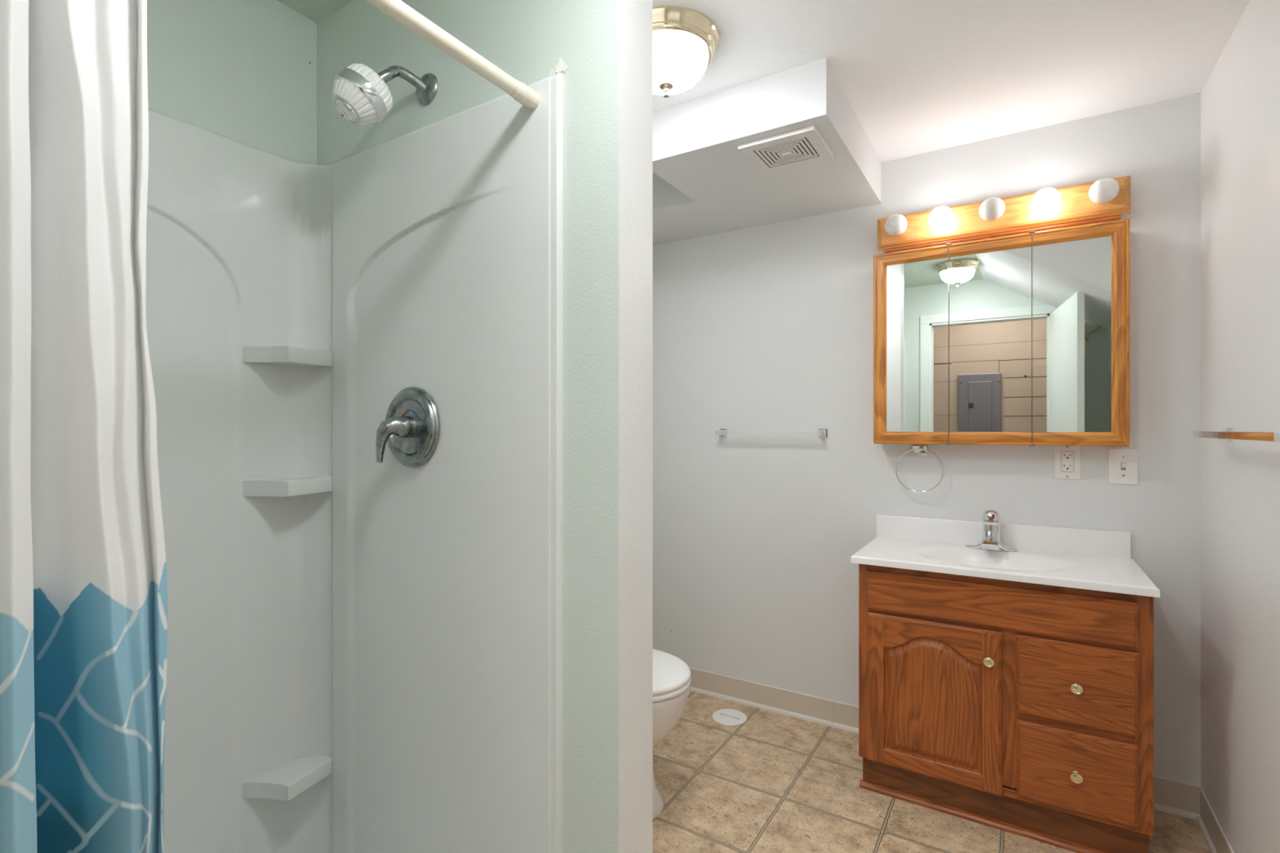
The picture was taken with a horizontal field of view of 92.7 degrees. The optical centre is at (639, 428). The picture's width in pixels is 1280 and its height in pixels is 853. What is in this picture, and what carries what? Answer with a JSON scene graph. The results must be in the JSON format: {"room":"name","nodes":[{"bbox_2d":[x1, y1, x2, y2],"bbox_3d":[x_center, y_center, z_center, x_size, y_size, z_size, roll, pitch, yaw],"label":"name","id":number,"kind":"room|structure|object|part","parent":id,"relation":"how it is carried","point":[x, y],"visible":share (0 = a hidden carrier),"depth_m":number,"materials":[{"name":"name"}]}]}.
{"room":"bathroom","nodes":[
{"label":"bathroom","id":0,"kind":"room"},
{"bbox_2d":[146,0,316,164],"bbox_3d":[-0.676,0.085,1.891,0.100,2.240,2.531,0,0,32],"label":"wall","id":1,"kind":"structure","parent":0,"point":[242,71],"depth_m":1.41,"materials":[{"name":"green paint"}]},
{"bbox_2d":[316,0,652,852],"bbox_3d":[-0.401,0.085,1.361,0.930,2.240,0.115,0,0,32],"label":"wall","id":2,"kind":"structure","parent":0,"point":[605,46],"depth_m":1.12,"materials":[{"name":"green paint"}]},
{"bbox_2d":[332,63,437,125],"bbox_3d":[-0.540,-0.699,1.279,0.109,0.151,0.194,0,0,43],"label":"showerhead","id":3,"kind":"object","parent":2,"relation":"attached to","point":[362,96],"visible":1,"depth_m":1.22,"materials":[{"name":"silver metal"}]},
{"bbox_3d":[-0.507,-0.737,1.292,0.118,0.060,0.026,0,0,-41],"label":"arm","id":4,"kind":"part","parent":3,"relation":"part of","materials":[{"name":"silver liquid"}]},
{"bbox_2d":[548,57,567,75],"bbox_3d":[-0.153,-0.674,1.137,0.043,0.030,0.003,0,0,32],"label":"plaster patch","id":5,"kind":"object","parent":2,"relation":"attached to","point":[561,66],"visible":1,"depth_m":1.13,"materials":[{"name":"white"}]},
{"bbox_2d":[276,0,1249,162],"bbox_3d":[0.212,-1.085,1.336,2.195,0.100,2.731,0,0,32],"label":"ceiling","id":6,"kind":"structure","parent":0,"point":[919,77],"depth_m":1.69,"materials":[{"name":"white paint"}]},
{"bbox_2d":[652,5,719,97],"bbox_3d":[0.070,-0.960,1.631,0.281,0.151,0.281,0,0,32],"label":"ceiling light","id":7,"kind":"object","parent":6,"relation":"attached to","point":[685,41],"visible":0.66,"depth_m":1.55,"materials":[{"name":"white glass"}]},
{"bbox_3d":[0.070,-0.955,1.631,0.227,0.075,0.227,0,0,32],"label":"lamp shade","id":8,"kind":"part","parent":7,"relation":"part of","materials":[{"name":"white glass"}]},
{"bbox_2d":[652,57,881,245],"bbox_3d":[0.278,-0.956,2.320,1.065,0.159,0.793,0,0,32],"label":"soffit","id":9,"kind":"structure","parent":0,"point":[703,184],"depth_m":2.03,"materials":[{"name":"white paint"}]},
{"bbox_2d":[737,124,833,173],"bbox_3d":[0.460,-0.869,1.913,0.234,0.014,0.219,0,0,32],"label":"ceiling vent","id":10,"kind":"object","parent":9,"relation":"in","point":[804,145],"visible":1,"depth_m":1.90,"materials":[{"name":"white plastic"}]},
{"bbox_2d":[652,93,1200,786],"bbox_3d":[0.909,0.085,2.452,2.195,2.240,0.100,0,0,32],"label":"wall","id":11,"kind":"structure","parent":0,"point":[769,327],"depth_m":2.45,"materials":[{"name":"white paint"}]},
{"bbox_2d":[715,428,827,437],"bbox_3d":[0.542,0.020,2.583,0.481,0.037,0.066,0,0,32],"label":"towel bar","id":12,"kind":"object","parent":11,"relation":"attached to","point":[821,433],"visible":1,"depth_m":2.54,"materials":[{"name":"silver metal"}]},
{"bbox_2d":[895,444,944,493],"bbox_3d":[1.045,0.149,2.278,0.166,0.179,0.050,0,0,32],"label":"towel ring","id":13,"kind":"object","parent":11,"relation":"attached to","point":[918,449],"visible":1,"depth_m":2.27,"materials":[{"name":"silver metal"}]},
{"bbox_2d":[688,666,1200,819],"bbox_3d":[0.879,1.154,2.404,1.995,0.102,0.013,0,0,32],"label":"baseboard","id":14,"kind":"structure","parent":11,"relation":"attached to","point":[815,709],"depth_m":2.52,"materials":[{"name":"beige plastic"}]},
{"bbox_2d":[873,218,1129,446],"bbox_3d":[1.222,-0.297,2.130,0.755,0.714,0.112,0,0,32],"label":"medicine cabinet","id":15,"kind":"object","parent":11,"relation":"attached to","point":[1024,339],"visible":1,"depth_m":2.06,"materials":[{"name":"brown wood"}]},
{"bbox_3d":[0.984,-0.627,2.225,0.251,0.045,0.019,0,0,32],"label":"door rail","id":16,"kind":"part","parent":15,"relation":"part of","materials":[{"name":"brown wood"}]},
{"bbox_3d":[0.984,0.035,2.225,0.251,0.045,0.019,0,0,32],"label":"door rail","id":17,"kind":"part","parent":15,"relation":"part of","materials":[{"name":"brown wood"}]},
{"bbox_3d":[1.004,-0.296,2.218,0.210,0.625,0.005,0,0,32],"label":"mirror door","id":18,"kind":"part","parent":15,"relation":"part of","materials":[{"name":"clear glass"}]},
{"bbox_3d":[1.199,-0.296,2.095,0.244,0.625,0.005,0,0,32],"label":"mirror door","id":19,"kind":"part","parent":15,"relation":"part of","materials":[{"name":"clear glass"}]},
{"bbox_3d":[1.197,0.035,2.092,0.244,0.045,0.019,0,0,32],"label":"door rail","id":20,"kind":"part","parent":15,"relation":"part of","materials":[{"name":"brown wood"}]},
{"bbox_3d":[1.197,-0.627,2.092,0.244,0.045,0.019,0,0,32],"label":"door rail","id":21,"kind":"part","parent":15,"relation":"part of","materials":[{"name":"brown wood"}]},
{"bbox_3d":[1.396,-0.296,1.973,0.212,0.625,0.005,0,0,32],"label":"mirror door","id":22,"kind":"part","parent":15,"relation":"part of","materials":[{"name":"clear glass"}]},
{"bbox_3d":[1.411,0.035,1.958,0.253,0.045,0.019,0,0,32],"label":"door rail","id":23,"kind":"part","parent":15,"relation":"part of","materials":[{"name":"brown wood"}]},
{"bbox_3d":[1.411,-0.627,1.958,0.253,0.045,0.019,0,0,32],"label":"door rail","id":24,"kind":"part","parent":15,"relation":"part of","materials":[{"name":"brown wood"}]},
{"bbox_2d":[875,514,1131,558],"bbox_3d":[1.249,0.385,2.167,0.776,0.102,0.022,0,0,32],"label":"backsplash","id":25,"kind":"structure","parent":11,"relation":"attached to","point":[1114,544],"depth_m":2.11,"materials":[{"name":"white stone"}]},
{"bbox_2d":[877,175,1130,253],"bbox_3d":[1.215,-0.738,2.107,0.761,0.126,0.158,0,0,32],"label":"vanity light bar","id":26,"kind":"object","parent":11,"relation":"attached to","point":[1104,199],"visible":1,"depth_m":2.08,"materials":[{"name":"brown wood"}]},
{"bbox_3d":[0.938,-0.744,2.235,0.077,0.077,0.082,0,0,32],"label":"bulb","id":27,"kind":"part","parent":26,"relation":"part of","materials":[{"name":"white glass"}]},
{"bbox_3d":[1.064,-0.744,2.156,0.077,0.077,0.082,0,0,32],"label":"bulb","id":28,"kind":"part","parent":26,"relation":"part of","materials":[{"name":"white glass"}]},
{"bbox_3d":[1.196,-0.744,2.074,0.077,0.077,0.082,0,0,32],"label":"bulb","id":29,"kind":"part","parent":26,"relation":"part of","materials":[{"name":"white glass"}]},
{"bbox_3d":[1.326,-0.744,1.993,0.077,0.077,0.082,0,0,32],"label":"bulb","id":30,"kind":"part","parent":26,"relation":"part of","materials":[{"name":"white glass"}]},
{"bbox_3d":[1.454,-0.744,1.913,0.077,0.077,0.082,0,0,32],"label":"bulb","id":31,"kind":"part","parent":26,"relation":"part of","materials":[{"name":"white glass"}]},
{"bbox_2d":[1054,445,1080,479],"bbox_3d":[1.440,0.112,2.055,0.072,0.116,0.010,0,0,32],"label":"power outlet","id":32,"kind":"object","parent":11,"relation":"attached to","point":[1067,458],"visible":0.97,"depth_m":2.05,"materials":[{"name":"white plastic"}]},
{"bbox_2d":[1061,451,1073,471],"bbox_3d":[1.439,0.112,2.054,0.033,0.067,0.004,0,0,32],"label":"receptacle","id":33,"kind":"object","parent":32,"relation":"attached to","point":[1067,457],"depth_m":2.05,"materials":[{"name":"white plastic"}]},
{"bbox_2d":[1108,448,1137,484],"bbox_3d":[1.564,0.123,1.974,0.074,0.116,0.017,0,0,32],"label":"light switch","id":34,"kind":"object","parent":11,"relation":"attached to","point":[1122,462],"visible":1,"depth_m":1.98,"materials":[{"name":"white plastic"}]},
{"bbox_2d":[652,690,1210,852],"bbox_3d":[-0.127,1.255,0.794,2.195,0.100,4.011,0,0,32],"label":"floor","id":35,"kind":"structure","parent":0,"point":[771,782],"depth_m":1.95,"materials":[{"name":"tile"}]},
{"bbox_2d":[146,72,562,852],"bbox_3d":[-0.724,0.273,0.963,0.804,1.864,0.906,0,0,32],"label":"shower stall","id":36,"kind":"object","parent":35,"relation":"on","point":[365,655],"visible":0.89,"depth_m":1.34,"materials":[{"name":"white plastic"}]},
{"bbox_3d":[-1.026,0.228,1.154,0.090,1.774,0.902,0,0,32],"label":"panel","id":37,"kind":"part","parent":36,"relation":"part of","materials":[{"name":"white plastic"}]},
{"bbox_2d":[242,755,332,800],"bbox_3d":[-0.824,0.831,1.446,0.106,0.036,0.178,0,0,32],"label":"shelf","id":38,"kind":"object","parent":36,"relation":"attached to","point":[284,779],"depth_m":1.43,"materials":[{"name":"white plastic"}]},
{"bbox_2d":[242,476,332,497],"bbox_3d":[-0.824,0.138,1.446,0.106,0.036,0.178,0,0,32],"label":"shelf","id":39,"kind":"object","parent":36,"relation":"attached to","point":[252,486],"depth_m":1.41,"materials":[{"name":"white plastic"}]},
{"bbox_2d":[242,346,332,367],"bbox_3d":[-0.824,-0.170,1.446,0.106,0.036,0.178,0,0,32],"label":"shelf","id":40,"kind":"object","parent":36,"relation":"attached to","point":[252,356],"depth_m":1.41,"materials":[{"name":"white plastic"}]},
{"bbox_2d":[375,386,439,466],"bbox_3d":[-0.521,-0.003,1.304,0.176,0.176,0.083,0,0,32],"label":"shower valve","id":41,"kind":"object","parent":36,"relation":"attached to","point":[411,427],"visible":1,"depth_m":1.31,"materials":[{"name":"silver metal"}]},
{"bbox_3d":[-0.532,0.023,1.300,0.058,0.098,0.049,0,0,-25],"label":"lever","id":42,"kind":"part","parent":41,"relation":"part of","materials":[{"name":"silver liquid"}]},
{"bbox_3d":[-0.451,0.228,1.315,0.714,1.774,0.015,0,0,32],"label":"panel","id":43,"kind":"part","parent":36,"relation":"part of","materials":[{"name":"white plastic"}]},
{"bbox_2d":[366,0,540,110],"bbox_3d":[-0.432,-0.617,0.780,0.033,0.033,0.876,0,0,32],"label":"curtain rod","id":44,"kind":"object","parent":36,"relation":"attached to","point":[397,10],"visible":1,"depth_m":0.98,"materials":[{"name":"white metal"}]},
{"bbox_2d":[0,0,167,852],"bbox_3d":[-0.579,0.259,0.541,0.114,1.692,0.272,0,0,32],"label":"shower curtain","id":45,"kind":"object","parent":44,"relation":"hanging from","point":[83,578],"visible":1,"depth_m":0.60,"materials":[{"name":"white fabric"}]},
{"bbox_2d":[652,648,691,819],"bbox_3d":[-0.140,0.831,2.027,0.657,0.748,0.420,0,0,32],"label":"toilet","id":46,"kind":"object","parent":35,"relation":"on","point":[671,676],"visible":0.23,"depth_m":1.85,"materials":[{"name":"white ceramic"}]},
{"bbox_3d":[-0.034,0.771,1.961,0.404,0.024,0.364,0,0,32],"label":"lid","id":47,"kind":"part","parent":46,"relation":"part of","materials":[{"name":"white plastic"}]},
{"bbox_3d":[-0.033,0.794,1.961,0.405,0.019,0.366,0,0,32],"label":"seat","id":48,"kind":"part","parent":46,"relation":"part of","materials":[{"name":"white plastic"}]},
{"bbox_2d":[712,708,746,725],"bbox_3d":[0.373,1.202,2.540,0.143,0.006,0.143,0,0,32],"label":"drain cover","id":49,"kind":"object","parent":35,"relation":"on","point":[727,717],"visible":1,"depth_m":2.53,"materials":[{"name":"white plastic"}]},
{"bbox_2d":[858,564,1153,852],"bbox_3d":[1.140,0.823,1.976,0.760,0.764,0.450,0,0,32],"label":"vanity cabinet","id":50,"kind":"object","parent":35,"relation":"on","point":[1021,708],"visible":1,"depth_m":1.79,"materials":[{"name":"brown wood"}]},
{"bbox_3d":[0.906,0.844,1.898,0.381,0.483,0.018,0,0,32],"label":"door","id":51,"kind":"part","parent":50,"relation":"part of","materials":[{"name":"brown wood"}]},
{"bbox_3d":[1.062,1.196,1.853,0.760,0.019,0.016,0,0,32],"label":"shoe moulding","id":52,"kind":"part","parent":50,"relation":"part of","materials":[{"name":"brown wood"}]},
{"bbox_3d":[1.027,0.686,1.796,0.030,0.030,0.026,0,0,32],"label":"knob","id":53,"kind":"part","parent":50,"relation":"part of","materials":[{"name":"gold metal"}]},
{"bbox_3d":[1.049,0.456,1.833,0.682,0.029,0.018,0,0,32],"label":"frame rail","id":54,"kind":"part","parent":50,"relation":"part of","materials":[{"name":"brown wood"}]},
{"bbox_3d":[1.049,0.599,1.833,0.682,0.028,0.018,0,0,32],"label":"frame rail","id":55,"kind":"part","parent":50,"relation":"part of","materials":[{"name":"brown wood"}]},
{"bbox_2d":[850,514,1159,597],"bbox_3d":[1.139,0.434,1.983,0.784,0.200,0.450,0,0,32],"label":"countertop","id":56,"kind":"structure","parent":50,"relation":"on","point":[1091,559],"depth_m":2.02,"materials":[{"name":"white stone"}]},
{"bbox_2d":[964,509,1018,551],"bbox_3d":[1.198,0.349,2.083,0.164,0.136,0.134,0,0,32],"label":"faucet","id":57,"kind":"object","parent":56,"relation":"on","point":[991,518],"visible":1,"depth_m":2.09,"materials":[{"name":"silver metal"}]},
{"bbox_3d":[1.193,0.375,2.074,0.053,0.056,0.114,0,0,32],"label":"spout","id":58,"kind":"part","parent":57,"relation":"part of","materials":[{"name":"silver metal"}]},
{"bbox_3d":[1.197,0.309,2.082,0.040,0.020,0.040,0,0,32],"label":"lever","id":59,"kind":"part","parent":57,"relation":"part of","materials":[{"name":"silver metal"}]},
{"bbox_3d":[1.218,0.306,2.114,0.057,0.050,0.057,0,0,32],"label":"handle","id":60,"kind":"part","parent":57,"relation":"part of","materials":[{"name":"silver metal"}]},
{"bbox_3d":[1.049,1.075,1.833,0.682,0.024,0.018,0,0,32],"label":"frame rail","id":61,"kind":"part","parent":50,"relation":"part of","materials":[{"name":"brown wood"}]},
{"bbox_3d":[1.225,0.839,1.722,0.267,0.028,0.018,0,0,32],"label":"frame rail","id":62,"kind":"part","parent":50,"relation":"part of","materials":[{"name":"brown wood"}]},
{"bbox_3d":[1.205,0.962,1.685,0.030,0.030,0.026,0,0,32],"label":"knob","id":63,"kind":"part","parent":50,"relation":"part of","materials":[{"name":"gold metal"}]},
{"bbox_3d":[1.205,0.717,1.685,0.030,0.030,0.026,0,0,32],"label":"knob","id":64,"kind":"part","parent":50,"relation":"part of","materials":[{"name":"gold metal"}]},
{"bbox_3d":[1.215,0.716,1.706,0.279,0.227,0.018,0,0,32],"label":"drawer","id":65,"kind":"part","parent":50,"relation":"part of","materials":[{"name":"brown wood"}]},
{"bbox_3d":[1.216,0.961,1.705,0.277,0.223,0.018,0,0,32],"label":"drawer","id":66,"kind":"part","parent":50,"relation":"part of","materials":[{"name":"brown wood"}]},
{"bbox_2d":[1200,0,1279,852],"bbox_3d":[1.074,0.085,0.739,0.100,2.240,2.631,0,0,32],"label":"wall","id":67,"kind":"structure","parent":0,"point":[1240,98],"depth_m":1.53,"materials":[{"name":"white paint"}]},
{"bbox_2d":[1195,787,1234,852],"bbox_3d":[1.319,1.154,1.238,0.013,0.102,1.499,0,0,32],"label":"baseboard","id":68,"kind":"structure","parent":67,"relation":"attached to","point":[1214,836],"depth_m":1.76,"materials":[{"name":"beige plastic"}]},
{"bbox_2d":[1192,427,1279,441],"bbox_3d":[1.366,0.016,1.371,0.074,0.037,0.650,0,0,32],"label":"towel bar","id":69,"kind":"object","parent":67,"relation":"attached to","point":[1228,434],"visible":1,"depth_m":1.31,"materials":[{"name":"brown wood"}]}
]}

